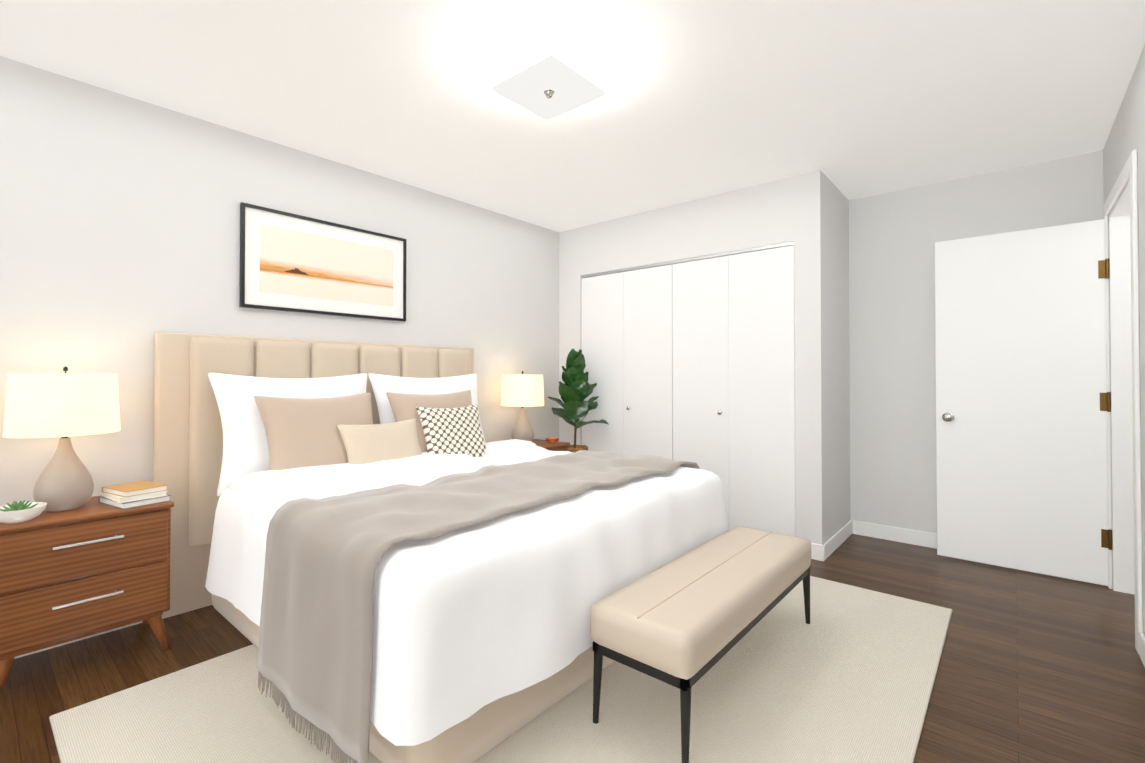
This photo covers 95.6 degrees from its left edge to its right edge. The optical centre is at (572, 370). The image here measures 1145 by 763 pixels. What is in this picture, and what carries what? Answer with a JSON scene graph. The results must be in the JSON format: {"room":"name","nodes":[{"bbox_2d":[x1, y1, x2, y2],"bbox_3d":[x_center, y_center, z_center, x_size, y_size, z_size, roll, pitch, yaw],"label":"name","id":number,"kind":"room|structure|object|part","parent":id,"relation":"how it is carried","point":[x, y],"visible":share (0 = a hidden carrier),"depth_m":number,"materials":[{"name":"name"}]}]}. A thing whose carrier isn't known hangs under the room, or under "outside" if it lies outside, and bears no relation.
{"room":"bedroom","nodes":[
{"label":"bedroom","id":0,"kind":"room"},
{"bbox_2d":[0,56,558,505],"bbox_3d":[-1.303,-0.034,3.420,0.120,2.470,7.050,-1,-1,40],"label":"wall","id":1,"kind":"structure","parent":0,"point":[118,232],"depth_m":2.54,"materials":[{"name":"white paint"}]},
{"bbox_2d":[14,621,142,658],"bbox_3d":[-1.787,1.143,2.734,0.014,0.100,5.158,-1,-1,40],"label":"baseboard","id":2,"kind":"structure","parent":1,"relation":"attached to","point":[76,640],"depth_m":2.27,"materials":[{"name":"white"}]},
{"bbox_2d":[239,202,405,321],"bbox_3d":[-1.448,-0.610,3.136,0.028,0.555,0.980,-1,-1,40],"label":"picture","id":3,"kind":"object","parent":1,"relation":"attached to","point":[290,262],"visible":0.92,"depth_m":3.06,"materials":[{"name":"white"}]},
{"bbox_2d":[260,224,392,306],"bbox_3d":[-1.446,-0.610,3.134,0.002,0.373,0.798,-1,-1,40],"label":"art","id":4,"kind":"object","parent":3,"relation":"attached to","point":[296,263],"depth_m":3.09},
{"bbox_2d":[559,227,581,444],"bbox_3d":[0.013,-0.021,4.683,0.250,2.470,0.120,-1,-1,40],"label":"wall pier","id":5,"kind":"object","parent":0,"point":[570,278],"visible":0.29,"depth_m":4.65,"materials":[{"name":"white paint"}]},
{"bbox_2d":[0,533,1144,762],"bbox_3d":[0.564,1.233,1.819,5.020,0.100,7.050,-1,-1,40],"label":"floor","id":6,"kind":"structure","parent":0,"point":[1034,667],"depth_m":2.09,"materials":[{"name":"brown wood"}]},
{"bbox_2d":[0,495,173,690],"bbox_3d":[-2.014,0.876,2.127,0.435,0.628,0.534,-1,-1,40],"label":"nightstand","id":7,"kind":"object","parent":6,"relation":"on","point":[91,566],"visible":1,"depth_m":2.00,"materials":[{"name":"brown wood"}]},
{"bbox_2d":[0,500,46,523],"bbox_3d":[-2.049,0.522,1.919,0.150,0.073,0.150,-1,-1,40],"label":"bowl","id":8,"kind":"object","parent":7,"relation":"on","point":[16,512],"visible":1,"depth_m":1.90,"materials":[{"name":"white ceramic"}]},
{"bbox_2d":[3,366,120,511],"bbox_3d":[-2.054,0.273,2.100,0.340,0.575,0.340,-1,-1,40],"label":"lamp","id":9,"kind":"object","parent":7,"relation":"on","point":[64,406],"visible":0.98,"depth_m":2.02,"materials":[{"name":"white fabric"}]},
{"bbox_3d":[-2.054,0.135,2.102,0.340,0.240,0.340,-1,-1,40],"label":"lamp shade","id":10,"kind":"part","parent":9,"relation":"part of","materials":[{"name":"white fabric"}]},
{"bbox_3d":[-1.874,0.693,2.010,0.013,0.205,0.494,-1,-1,40],"label":"drawer","id":11,"kind":"part","parent":7,"relation":"part of","materials":[{"name":"brown wood"}]},
{"bbox_3d":[-1.874,0.907,2.008,0.013,0.203,0.494,-1,-1,40],"label":"drawer","id":12,"kind":"part","parent":7,"relation":"part of","materials":[{"name":"brown wood"}]},
{"bbox_3d":[-1.859,0.770,1.996,0.028,0.230,0.200,-1,-1,40],"label":"handle","id":13,"kind":"part","parent":7,"relation":"part of","materials":[{"name":"silver metal"}]},
{"bbox_2d":[98,480,170,508],"bbox_3d":[-1.868,0.528,2.216,0.240,0.067,0.172,0,-1,31],"label":"books","id":14,"kind":"object","parent":7,"relation":"on","point":[132,494],"visible":1,"depth_m":2.17,"materials":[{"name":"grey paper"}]},
{"bbox_2d":[49,576,952,762],"bbox_3d":[0.052,1.181,2.159,2.260,0.011,2.975,-1,-1,40],"label":"rug","id":15,"kind":"object","parent":6,"relation":"on","point":[847,674],"visible":0.49,"depth_m":1.79,"materials":[{"name":"beige carpet"}]},
{"bbox_2d":[153,332,728,762],"bbox_3d":[-0.571,0.500,2.594,2.045,1.356,2.030,-1,-1,40],"label":"bed","id":16,"kind":"object","parent":15,"relation":"on","point":[384,553],"visible":1,"depth_m":1.93,"materials":[{"name":"fabric"}]},
{"bbox_2d":[208,373,366,495],"bbox_3d":[-1.438,0.301,2.763,0.170,0.638,0.880,-18,-12,38],"label":"pillow","id":17,"kind":"object","parent":16,"relation":"on","point":[245,444],"depth_m":2.53,"materials":[{"name":"white fabric"}]},
{"bbox_3d":[-1.368,0.506,3.174,0.079,1.356,1.880,-1,-1,40],"label":"headboard","id":18,"kind":"part","parent":16,"relation":"part of","materials":[{"name":"fabric"}]},
{"bbox_2d":[368,373,485,442],"bbox_3d":[-0.907,0.308,3.388,0.176,0.638,0.880,-19,-13,40],"label":"pillow","id":19,"kind":"object","parent":16,"relation":"on","point":[379,384],"depth_m":3.29,"materials":[{"name":"white fabric"}]},
{"bbox_2d":[205,446,728,745],"bbox_3d":[-0.390,0.730,2.489,1.636,0.469,1.913,-1,-1,40],"label":"duvet","id":20,"kind":"object","parent":16,"relation":"on","point":[410,626],"depth_m":1.67,"materials":[{"name":"white fabric"}]},
{"bbox_2d":[257,450,699,762],"bbox_3d":[-0.192,0.757,2.317,0.760,0.593,1.957,-1,-1,40],"label":"throw","id":21,"kind":"object","parent":16,"relation":"on","point":[330,562],"depth_m":1.65,"materials":[{"name":"grey fabric"}]},
{"bbox_2d":[590,526,810,762],"bbox_3d":[0.586,0.977,2.072,0.370,0.394,1.220,-1,-1,40],"label":"bench","id":22,"kind":"object","parent":15,"relation":"on","point":[685,623],"visible":1,"depth_m":1.75,"materials":[{"name":"beige leather"}]},
{"bbox_3d":[0.586,0.846,2.073,0.370,0.130,1.220,-1,-1,40],"label":"seat","id":23,"kind":"part","parent":22,"relation":"part of","materials":[{"name":"beige leather"}]},
{"bbox_2d":[532,439,569,450],"bbox_3d":[-0.335,0.897,4.102,0.435,0.628,0.520,-1,-1,40],"label":"nightstand","id":24,"kind":"object","parent":6,"relation":"on","point":[558,446],"visible":0.06,"depth_m":4.11,"materials":[{"name":"brown wood"}]},
{"bbox_2d":[501,371,543,441],"bbox_3d":[-0.390,0.294,4.058,0.340,0.575,0.340,-1,-1,40],"label":"lamp","id":25,"kind":"object","parent":24,"relation":"on","point":[522,391],"visible":0.83,"depth_m":3.94,"materials":[{"name":"white fabric"}]},
{"bbox_3d":[-0.390,0.156,4.059,0.340,0.240,0.340,-1,-1,40],"label":"lamp shade","id":26,"kind":"part","parent":25,"relation":"part of","materials":[{"name":"white fabric"}]},
{"bbox_2d":[546,437,558,442],"bbox_3d":[-0.162,0.565,4.169,0.110,0.035,0.110,-1,-1,40],"label":"dish","id":27,"kind":"object","parent":24,"relation":"on","point":[552,440],"visible":1,"depth_m":4.14,"materials":[{"name":"orange ceramic"}]},
{"bbox_3d":[-0.195,0.714,3.986,0.013,0.205,0.480,-1,-1,40],"label":"drawer","id":28,"kind":"part","parent":24,"relation":"part of","materials":[{"name":"brown wood"}]},
{"bbox_2d":[568,445,587,452],"bbox_3d":[0.017,0.925,4.361,0.236,0.569,0.236,-1,-1,40],"label":"basket","id":29,"kind":"object","parent":6,"relation":"on","point":[571,448],"depth_m":4.31,"materials":[{"name":"brown wicker"}]},
{"bbox_2d":[548,349,608,452],"bbox_3d":[0.013,0.514,4.330,0.618,1.391,0.348,-1,-1,40],"label":"plant","id":30,"kind":"object","parent":6,"relation":"on","point":[576,388],"visible":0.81,"depth_m":4.29,"materials":[{"name":"green plant"}]},
{"bbox_2d":[0,0,1144,231],"bbox_3d":[0.564,-1.336,1.847,5.020,0.100,7.050,-1,-1,40],"label":"ceiling","id":31,"kind":"structure","parent":0,"point":[848,98],"depth_m":2.32,"materials":[{"name":"white paint"}]},
{"bbox_2d":[489,29,608,119],"bbox_3d":[-0.097,-1.209,2.164,0.360,0.148,0.360,-1,-1,40],"label":"ceiling light","id":32,"kind":"object","parent":31,"relation":"attached to","point":[549,74],"visible":1,"depth_m":2.09,"materials":[{"name":"white glass"}]},
{"bbox_2d":[580,176,793,275],"bbox_3d":[0.798,-1.050,4.027,1.810,0.425,0.120,-1,-1,40],"label":"wall","id":33,"kind":"structure","parent":0,"point":[759,215],"depth_m":3.85,"materials":[{"name":"white paint"}]},
{"bbox_2d":[581,272,623,453],"bbox_3d":[0.259,0.196,4.424,0.449,2.007,0.032,-1,-1,40],"label":"closet doors","id":34,"kind":"structure","parent":33,"relation":"in","point":[602,322],"depth_m":4.39,"materials":[{"name":"white wood"}]},
{"bbox_2d":[624,264,672,459],"bbox_3d":[0.602,0.193,4.132,0.449,2.007,0.032,-1,-1,40],"label":"closet doors","id":35,"kind":"structure","parent":33,"relation":"in","point":[648,367],"depth_m":4.11,"materials":[{"name":"white wood"}]},
{"bbox_2d":[581,241,793,277],"bbox_3d":[0.777,-0.826,3.999,1.806,0.020,0.046,-1,-1,40],"label":"trim","id":36,"kind":"structure","parent":33,"relation":"attached to","point":[699,258],"depth_m":3.85,"materials":[{"name":"silver metal"}]},
{"bbox_2d":[672,256,728,527],"bbox_3d":[0.947,0.190,3.839,0.449,2.007,0.032,-1,-1,40],"label":"closet doors","id":37,"kind":"structure","parent":33,"relation":"in","point":[700,299],"depth_m":3.81,"materials":[{"name":"white wood"}]},
{"bbox_2d":[728,245,795,536],"bbox_3d":[1.290,0.187,3.548,0.449,2.007,0.032,-1,-1,40],"label":"closet doors","id":38,"kind":"structure","parent":33,"relation":"in","point":[761,396],"depth_m":3.53,"materials":[{"name":"white wood"}]},
{"bbox_2d":[794,170,826,544],"bbox_3d":[1.549,-0.035,3.378,0.160,2.470,0.120,-1,-1,40],"label":"wall pier","id":39,"kind":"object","parent":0,"point":[810,364],"visible":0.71,"depth_m":3.33,"materials":[{"name":"white paint"}]},
{"bbox_2d":[811,543,823,560],"bbox_3d":[1.511,1.150,3.308,0.172,0.100,0.012,-1,-1,40],"label":"baseboard","id":40,"kind":"structure","parent":39,"relation":"attached to","point":[817,551],"depth_m":3.27,"materials":[{"name":"white wood"}]},
{"bbox_2d":[825,176,850,540],"bbox_3d":[1.846,-0.031,3.696,0.120,2.470,0.750,-1,-1,40],"label":"wall","id":41,"kind":"structure","parent":0,"point":[837,358],"depth_m":3.59,"materials":[{"name":"white paint"}]},
{"bbox_2d":[823,520,852,560],"bbox_3d":[1.820,1.152,3.548,0.012,0.100,0.746,-1,-1,40],"label":"baseboard return","id":42,"kind":"object","parent":41,"relation":"attached to","point":[833,543],"visible":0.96,"depth_m":3.50,"materials":[{"name":"white"}]},
{"bbox_2d":[849,150,1103,533],"bbox_3d":[2.648,-0.034,3.428,1.450,2.470,0.120,-1,-1,40],"label":"wall","id":43,"kind":"structure","parent":0,"point":[894,236],"depth_m":3.61,"materials":[{"name":"white paint"}]},
{"bbox_2d":[853,520,936,548],"bbox_3d":[2.563,1.151,3.397,1.312,0.100,0.012,-1,-1,40],"label":"baseboard","id":44,"kind":"structure","parent":43,"relation":"attached to","point":[908,536],"depth_m":3.64,"materials":[{"name":"white"}]},
{"bbox_2d":[1103,45,1144,635],"bbox_3d":[1.202,-0.064,0.700,0.120,2.470,5.910,-1,-1,40],"label":"wall","id":45,"kind":"structure","parent":0,"point":[1139,101],"depth_m":2.17,"materials":[{"name":"white paint"}]},
{"bbox_2d":[935,219,1112,585],"bbox_3d":[2.649,0.178,3.100,0.787,2.015,0.052,-1,-1,40],"label":"door","id":46,"kind":"structure","parent":45,"relation":"in","point":[1021,437],"depth_m":3.07,"materials":[{"name":"white wood"}]},
{"bbox_3d":[2.933,-0.555,2.867,0.042,0.108,0.052,-1,-1,40],"label":"door hinge","id":47,"kind":"part","parent":46,"relation":"part of","materials":[{"name":"gold metal"}]},
{"bbox_3d":[2.933,0.175,2.859,0.042,0.108,0.052,-1,-1,40],"label":"door hinge","id":48,"kind":"part","parent":46,"relation":"part of","materials":[{"name":"gold metal"}]},
{"bbox_3d":[2.933,0.925,2.851,0.042,0.108,0.052,-1,-1,40],"label":"door hinge","id":49,"kind":"part","parent":46,"relation":"part of","materials":[{"name":"gold metal"}]},
{"bbox_3d":[2.383,0.299,3.293,0.064,0.064,0.030,-1,-1,40],"label":"rose","id":50,"kind":"object","parent":46,"relation":"attached to","visible":0},
{"bbox_2d":[942,413,952,421],"bbox_3d":[2.361,0.299,3.267,0.058,0.058,0.037,-1,-1,40],"label":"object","id":51,"kind":"structure","parent":50,"relation":"attached to","point":[947,417],"depth_m":3.26,"materials":[{"name":"silver metal"}]},
{"bbox_2d":[1109,180,1134,594],"bbox_3d":[2.724,0.168,2.488,0.118,2.045,0.810,-1,-1,40],"label":"trim","id":52,"kind":"structure","parent":45,"relation":"attached to","point":[1121,397],"depth_m":2.79,"materials":[{"name":"white wood"}]},
{"bbox_2d":[1103,150,1142,653],"bbox_3d":[2.671,0.134,2.533,0.015,2.115,0.950,-1,-1,40],"label":"door frame","id":53,"kind":"structure","parent":45,"relation":"attached to","point":[1136,396],"depth_m":2.19,"materials":[{"name":"white"}]},
{"bbox_2d":[1139,632,1144,666],"bbox_3d":[0.797,1.117,0.316,0.012,0.100,4.820,-1,-1,40],"label":"baseboard","id":54,"kind":"structure","parent":45,"relation":"attached to","point":[1142,646],"depth_m":2.11,"materials":[{"name":"white wood"}]}
]}

